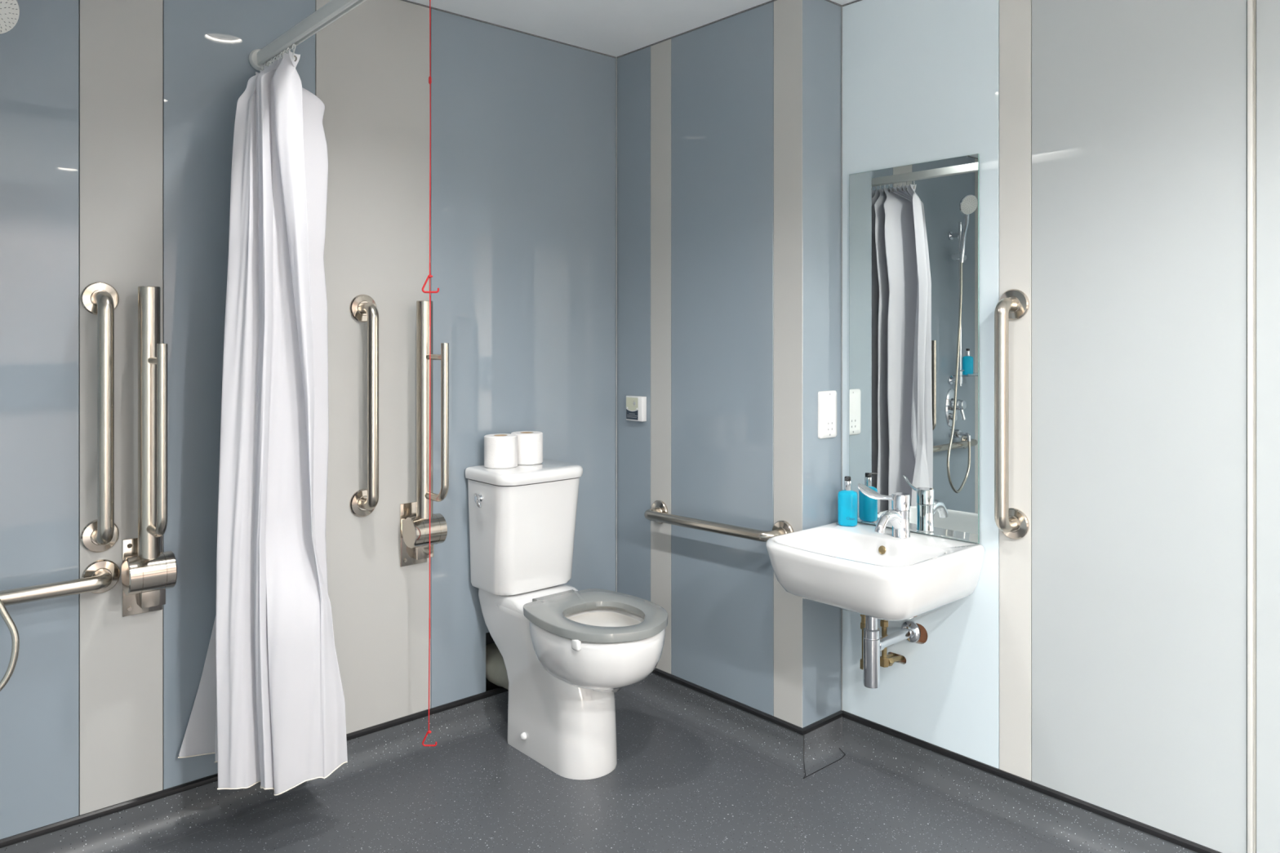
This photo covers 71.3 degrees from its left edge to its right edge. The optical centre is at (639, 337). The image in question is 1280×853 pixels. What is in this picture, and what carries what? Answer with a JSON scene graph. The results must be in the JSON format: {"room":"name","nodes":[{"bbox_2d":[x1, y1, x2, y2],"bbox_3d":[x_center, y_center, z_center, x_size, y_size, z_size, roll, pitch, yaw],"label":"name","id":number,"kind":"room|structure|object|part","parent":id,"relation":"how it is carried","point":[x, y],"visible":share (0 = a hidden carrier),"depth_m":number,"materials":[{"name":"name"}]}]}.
{"room":"accessible bathroom","nodes":[
{"label":"accessible bathroom","id":0,"kind":"room"},
{"bbox_2d":[0,0,615,839],"bbox_3d":[-1.138,0.116,2.438,2.720,2.302,0.100,0,0,-41],"label":"wall","id":1,"kind":"structure","parent":0,"point":[117,117],"depth_m":2.41,"materials":[{"name":"blue plastic"}]},
{"bbox_2d":[0,0,19,691],"bbox_3d":[-1.547,0.046,1.868,0.433,1.576,0.175,0,0,-19],"label":"shower hose","id":2,"kind":"object","parent":1,"relation":"attached to","point":[9,9],"visible":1,"depth_m":1.97,"materials":[{"name":"silver metal"}]},
{"bbox_3d":[-1.361,-0.690,1.883,0.042,0.092,0.100,0,0,19],"label":"spray plate","id":3,"kind":"part","parent":2,"relation":"part of","materials":[{"name":"white plastic"}]},
{"bbox_3d":[-1.620,0.066,1.949,0.678,2.202,0.006,0,0,-41],"label":"glossy panel","id":4,"kind":"part","parent":1,"relation":"part of","materials":[{"name":"blue plastic"}]},
{"bbox_2d":[0,559,119,605],"bbox_3d":[-1.526,0.589,1.969,0.684,0.082,0.088,0,0,-41],"label":"grab rail","id":5,"kind":"object","parent":1,"relation":"attached to","point":[100,576],"visible":1,"depth_m":2.10,"materials":[{"name":"metal"}]},
{"bbox_2d":[80,281,119,552],"bbox_3d":[-1.302,0.197,2.168,0.082,0.665,0.088,0,0,-41],"label":"grab rail","id":6,"kind":"object","parent":1,"relation":"attached to","point":[100,299],"visible":1,"depth_m":2.14,"materials":[{"name":"metal"}]},
{"bbox_3d":[-1.296,0.066,2.235,0.183,2.202,0.006,0,0,-41],"label":"matt panel","id":7,"kind":"part","parent":1,"relation":"part of","materials":[{"name":"beige plastic"}]},
{"bbox_2d":[121,285,177,616],"bbox_3d":[-1.192,0.286,2.182,0.104,0.823,0.211,0,0,-41],"label":"support rail","id":8,"kind":"object","parent":1,"relation":"attached to","point":[147,571],"visible":1,"depth_m":2.18,"materials":[{"name":"metal"}]},
{"bbox_3d":[-1.211,0.213,2.203,0.049,0.676,0.049,0,0,-41],"label":"support arm","id":9,"kind":"part","parent":8,"relation":"part of","materials":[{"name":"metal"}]},
{"bbox_3d":[-1.079,0.066,2.428,0.394,2.202,0.006,0,0,-41],"label":"glossy panel","id":10,"kind":"part","parent":1,"relation":"part of","materials":[{"name":"plastic"}]},
{"bbox_2d":[248,0,366,71],"bbox_3d":[-1.179,-0.882,1.614,1.366,0.305,1.078,0,0,-41],"label":"rail","id":11,"kind":"object","parent":1,"relation":"attached to","point":[333,10],"visible":0.81,"depth_m":2.19,"materials":[{"name":"white plastic"}]},
{"bbox_2d":[177,43,347,795],"bbox_3d":[-0.959,0.191,2.300,0.364,1.868,0.307,0,0,-41],"label":"shower curtain","id":12,"kind":"object","parent":11,"relation":"hanging from","point":[269,704],"visible":1,"depth_m":2.21,"materials":[{"name":"white fabric"}]},
{"bbox_2d":[349,294,378,516],"bbox_3d":[-0.794,0.203,2.618,0.082,0.659,0.086,0,0,-41],"label":"grab rail","id":13,"kind":"object","parent":1,"relation":"attached to","point":[362,308],"visible":1,"depth_m":2.59,"materials":[{"name":"metal"}]},
{"bbox_3d":[-0.793,0.066,2.680,0.363,2.202,0.006,0,0,-41],"label":"matt panel","id":14,"kind":"part","parent":1,"relation":"part of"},
{"bbox_2d":[400,300,448,566],"bbox_3d":[-0.632,0.295,2.678,0.104,0.811,0.211,0,0,-41],"label":"support rail","id":15,"kind":"object","parent":1,"relation":"attached to","point":[414,516],"visible":0.98,"depth_m":2.68,"materials":[{"name":"metal"}]},
{"bbox_3d":[-0.650,0.222,2.699,0.049,0.664,0.049,0,0,-41],"label":"support arm","id":16,"kind":"part","parent":15,"relation":"part of","materials":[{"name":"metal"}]},
{"bbox_2d":[485,632,500,691],"bbox_3d":[-0.502,1.095,3.047,0.158,0.245,0.006,0,0,-41],"label":"trim","id":17,"kind":"structure","parent":1,"relation":"attached to","point":[489,686],"depth_m":3.04,"materials":[{"name":"black plastic"}]},
{"bbox_3d":[-0.373,0.066,3.052,0.757,2.202,0.006,0,0,-41],"label":"glossy panel","id":18,"kind":"part","parent":1,"relation":"part of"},
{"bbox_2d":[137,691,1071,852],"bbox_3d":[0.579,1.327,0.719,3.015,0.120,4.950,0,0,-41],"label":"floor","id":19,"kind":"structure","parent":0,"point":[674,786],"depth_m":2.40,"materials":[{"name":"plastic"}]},
{"bbox_2d":[465,458,667,780],"bbox_3d":[-0.239,0.842,2.734,0.354,0.850,0.798,0,0,-41],"label":"toilet","id":20,"kind":"object","parent":19,"relation":"on","point":[562,653],"visible":1,"depth_m":2.71,"materials":[{"name":"white ceramic"}]},
{"bbox_3d":[-0.503,0.510,2.790,0.031,0.040,0.054,0,0,-41],"label":"flush lever","id":21,"kind":"part","parent":20,"relation":"part of","materials":[{"name":"silver metal"}]},
{"bbox_2d":[484,433,517,468],"bbox_3d":[-0.449,0.366,2.877,0.105,0.100,0.105,0,0,-41],"label":"toilet roll","id":22,"kind":"object","parent":20,"relation":"on","point":[500,450],"visible":1,"depth_m":2.83,"materials":[{"name":"paper"}]},
{"bbox_3d":[-0.365,0.629,2.889,0.314,0.347,0.228,0,0,-41],"label":"cistern tank","id":23,"kind":"part","parent":20,"relation":"part of","materials":[{"name":"white ceramic"}]},
{"bbox_3d":[-0.364,0.436,2.888,0.326,0.038,0.243,0,0,-41],"label":"cistern lid","id":24,"kind":"part","parent":20,"relation":"part of","materials":[{"name":"white ceramic"}]},
{"bbox_2d":[511,431,542,465],"bbox_3d":[-0.375,0.366,2.961,0.105,0.100,0.106,0,0,-41],"label":"toilet roll","id":25,"kind":"object","parent":20,"relation":"on","point":[530,443],"visible":0.92,"depth_m":2.91,"materials":[{"name":"paper"}]},
{"bbox_3d":[-0.123,0.809,2.603,0.352,0.026,0.446,0,0,-41],"label":"seat","id":26,"kind":"part","parent":20,"relation":"part of","materials":[{"name":"grey plastic"}]},
{"bbox_2d":[0,667,1221,852],"bbox_3d":[0.580,1.216,0.722,2.817,0.106,4.753,0,0,-41],"label":"baseboard","id":27,"kind":"structure","parent":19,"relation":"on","point":[1068,823],"depth_m":2.50,"materials":[{"name":"grey plastic"}]},
{"bbox_2d":[408,0,855,57],"bbox_3d":[0.581,-1.095,0.755,3.065,0.120,5.000,0,0,-41],"label":"ceiling","id":28,"kind":"structure","parent":0,"point":[615,28],"depth_m":2.88,"materials":[{"name":"paint"}]},
{"bbox_2d":[422,0,439,746],"bbox_3d":[-0.618,0.085,2.631,0.090,2.239,0.090,0,0,-41],"label":"pull cord","id":29,"kind":"object","parent":28,"relation":"hanging from","point":[429,276],"visible":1,"depth_m":2.63,"materials":[{"name":"red plastic"},{"name":"red cord"}]},
{"bbox_3d":[-0.619,1.181,2.628,0.044,0.047,0.009,0,0,4],"label":"triangle handle","id":30,"kind":"part","parent":29,"relation":"part of","materials":[{"name":"red plastic"}]},
{"bbox_3d":[-0.618,0.079,2.628,0.008,2.167,0.008,0,0,-41],"label":"cord","id":31,"kind":"part","parent":29,"relation":"part of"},
{"bbox_3d":[-0.617,-0.158,2.630,0.052,0.055,0.009,0,0,4],"label":"triangle handle","id":32,"kind":"part","parent":29,"relation":"part of","materials":[{"name":"red plastic"}]},
{"bbox_2d":[617,0,802,728],"bbox_3d":[0.236,0.116,3.013,0.100,2.302,0.859,0,0,-41],"label":"wall","id":33,"kind":"structure","parent":0,"point":[709,117],"depth_m":2.93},
{"bbox_3d":[-0.022,0.066,3.234,0.006,2.202,0.184,0,0,-41],"label":"glossy panel","id":34,"kind":"part","parent":33,"relation":"part of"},
{"bbox_2d":[626,395,646,421],"bbox_3d":[-0.015,0.255,3.202,0.024,0.088,0.088,0,0,-41],"label":"emergency call unit","id":35,"kind":"object","parent":33,"relation":"attached to","point":[636,406],"visible":1,"depth_m":3.19,"materials":[{"name":"white plastic"}]},
{"bbox_3d":[0.074,0.066,3.125,0.006,2.202,0.104,0,0,-41],"label":"matt panel","id":36,"kind":"part","parent":33,"relation":"part of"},
{"bbox_2d":[644,500,794,542],"bbox_3d":[0.221,0.604,2.889,0.086,0.096,0.634,0,0,-41],"label":"grab rail","id":37,"kind":"object","parent":33,"relation":"attached to","point":[659,513],"visible":0.83,"depth_m":2.82,"materials":[{"name":"metal"}]},
{"bbox_3d":[0.260,0.066,2.914,0.006,2.202,0.454,0,0,-41],"label":"glossy panel","id":38,"kind":"part","parent":33,"relation":"part of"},
{"bbox_3d":[0.449,0.066,2.701,0.006,2.202,0.110,0,0,-41],"label":"matt panel","id":39,"kind":"part","parent":33,"relation":"part of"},
{"bbox_2d":[802,0,841,728],"bbox_3d":[0.527,0.116,2.756,0.194,2.302,0.090,0,0,-41],"label":"wall","id":40,"kind":"structure","parent":0,"point":[821,19],"depth_m":2.71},
{"bbox_2d":[817,390,836,439],"bbox_3d":[0.575,0.236,2.730,0.086,0.144,0.012,0,0,-41],"label":"socket","id":41,"kind":"object","parent":40,"relation":"attached to","point":[827,400],"visible":1,"depth_m":2.72,"materials":[{"name":"white plastic"}]},
{"bbox_2d":[842,0,1279,852],"bbox_3d":[1.963,0.116,1.370,0.120,2.302,4.090,0,0,-41],"label":"wall","id":42,"kind":"structure","parent":0,"point":[1097,655],"depth_m":2.19,"materials":[{"name":"white plastic"}]},
{"bbox_2d":[401,0,861,57],"bbox_3d":[0.580,-1.033,0.720,2.815,0.004,4.751,0,0,-41],"label":"trim","id":43,"kind":"structure","parent":42,"relation":"attached to","point":[407,1],"depth_m":2.95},
{"bbox_2d":[765,522,984,621],"bbox_3d":[0.625,0.646,2.463,0.434,0.159,0.462,0,0,-41],"label":"basin","id":44,"kind":"object","parent":42,"relation":"attached to","point":[858,569],"visible":0.95,"depth_m":2.37,"materials":[{"name":"white ceramic"}]},
{"bbox_2d":[837,475,857,526],"bbox_3d":[0.624,0.493,2.686,0.057,0.147,0.055,0,0,20],"label":"soap bottle","id":45,"kind":"object","parent":44,"relation":"on","point":[847,499],"visible":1,"depth_m":2.67,"materials":[{"name":"blue plastic"}]},
{"bbox_2d":[857,483,910,537],"bbox_3d":[0.704,0.495,2.533,0.131,0.143,0.131,0,0,-11],"label":"mixer tap","id":46,"kind":"object","parent":44,"relation":"on","point":[899,516],"visible":1,"depth_m":2.52,"materials":[{"name":"silver metal"}]},
{"bbox_3d":[0.681,0.445,2.563,0.107,0.043,0.024,0,0,18],"label":"lever","id":47,"kind":"part","parent":46,"relation":"part of","materials":[{"name":"silver metal"}]},
{"bbox_2d":[874,509,910,537],"bbox_3d":[0.707,0.526,2.511,0.146,0.081,0.051,0,0,-41],"label":"spout","id":48,"kind":"object","parent":46,"relation":"on","point":[899,519],"depth_m":2.52,"materials":[{"name":"silver metal"}]},
{"bbox_2d":[863,615,920,688],"bbox_3d":[0.708,0.843,2.531,0.222,0.247,0.064,0,0,-41],"label":"trap","id":49,"kind":"object","parent":44,"relation":"attached to","point":[909,631],"visible":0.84,"depth_m":2.46,"materials":[{"name":"silver metal"}]},
{"bbox_2d":[860,614,897,670],"bbox_3d":[0.696,0.831,2.597,0.172,0.247,0.027,0,0,-41],"label":"valve","id":50,"kind":"object","parent":42,"relation":"attached to","point":[863,617],"visible":0.2,"depth_m":2.54,"materials":[{"name":"gold metal"}]},
{"bbox_2d":[880,619,904,667],"bbox_3d":[0.736,0.831,2.598,0.113,0.247,0.027,0,0,-41],"label":"valve","id":51,"kind":"object","parent":42,"relation":"attached to","point":[886,661],"visible":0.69,"depth_m":2.56,"materials":[{"name":"gold metal"}]},
{"bbox_2d":[890,623,928,662],"bbox_3d":[0.796,0.897,2.627,0.002,0.160,0.160,0,0,-41],"label":"trim","id":52,"kind":"structure","parent":42,"relation":"attached to","point":[923,638],"depth_m":2.60,"materials":[{"name":"brown wood"}]},
{"bbox_2d":[848,153,979,543],"bbox_3d":[0.786,0.031,2.596,0.005,1.066,0.419,0,0,-42],"label":"wall mirror","id":53,"kind":"object","parent":42,"relation":"attached to","point":[914,228],"visible":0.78,"depth_m":2.58,"materials":[{"name":"silver mirror"}]},
{"bbox_3d":[0.800,0.066,2.598,0.006,2.202,0.507,0,0,-41],"label":"glossy panel","id":54,"kind":"part","parent":42,"relation":"part of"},
{"bbox_2d":[994,288,1029,539],"bbox_3d":[0.962,0.204,2.345,0.088,0.664,0.082,0,0,-41],"label":"grab rail","id":55,"kind":"object","parent":42,"relation":"attached to","point":[1013,304],"visible":1,"depth_m":2.32,"materials":[{"name":"metal"}]},
{"bbox_3d":[0.998,0.066,2.374,0.006,2.202,0.086,0,0,-41],"label":"matt panel","id":56,"kind":"part","parent":42,"relation":"part of","materials":[{"name":"beige plastic"}]},
{"bbox_3d":[1.187,0.066,2.161,0.006,2.202,0.481,0,0,-41],"label":"glossy panel","id":57,"kind":"part","parent":42,"relation":"part of","materials":[{"name":"white plastic"}]},
{"bbox_2d":[1247,0,1253,852],"bbox_3d":[1.349,0.066,1.973,0.012,2.202,0.010,0,0,-41],"label":"trim","id":58,"kind":"structure","parent":42,"relation":"attached to","point":[1250,2],"depth_m":1.97,"materials":[{"name":"white plastic"}]},
{"bbox_3d":[2.284,0.066,0.921,0.006,2.202,2.792,0,0,-41],"label":"glossy panel","id":59,"kind":"part","parent":42,"relation":"part of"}
]}

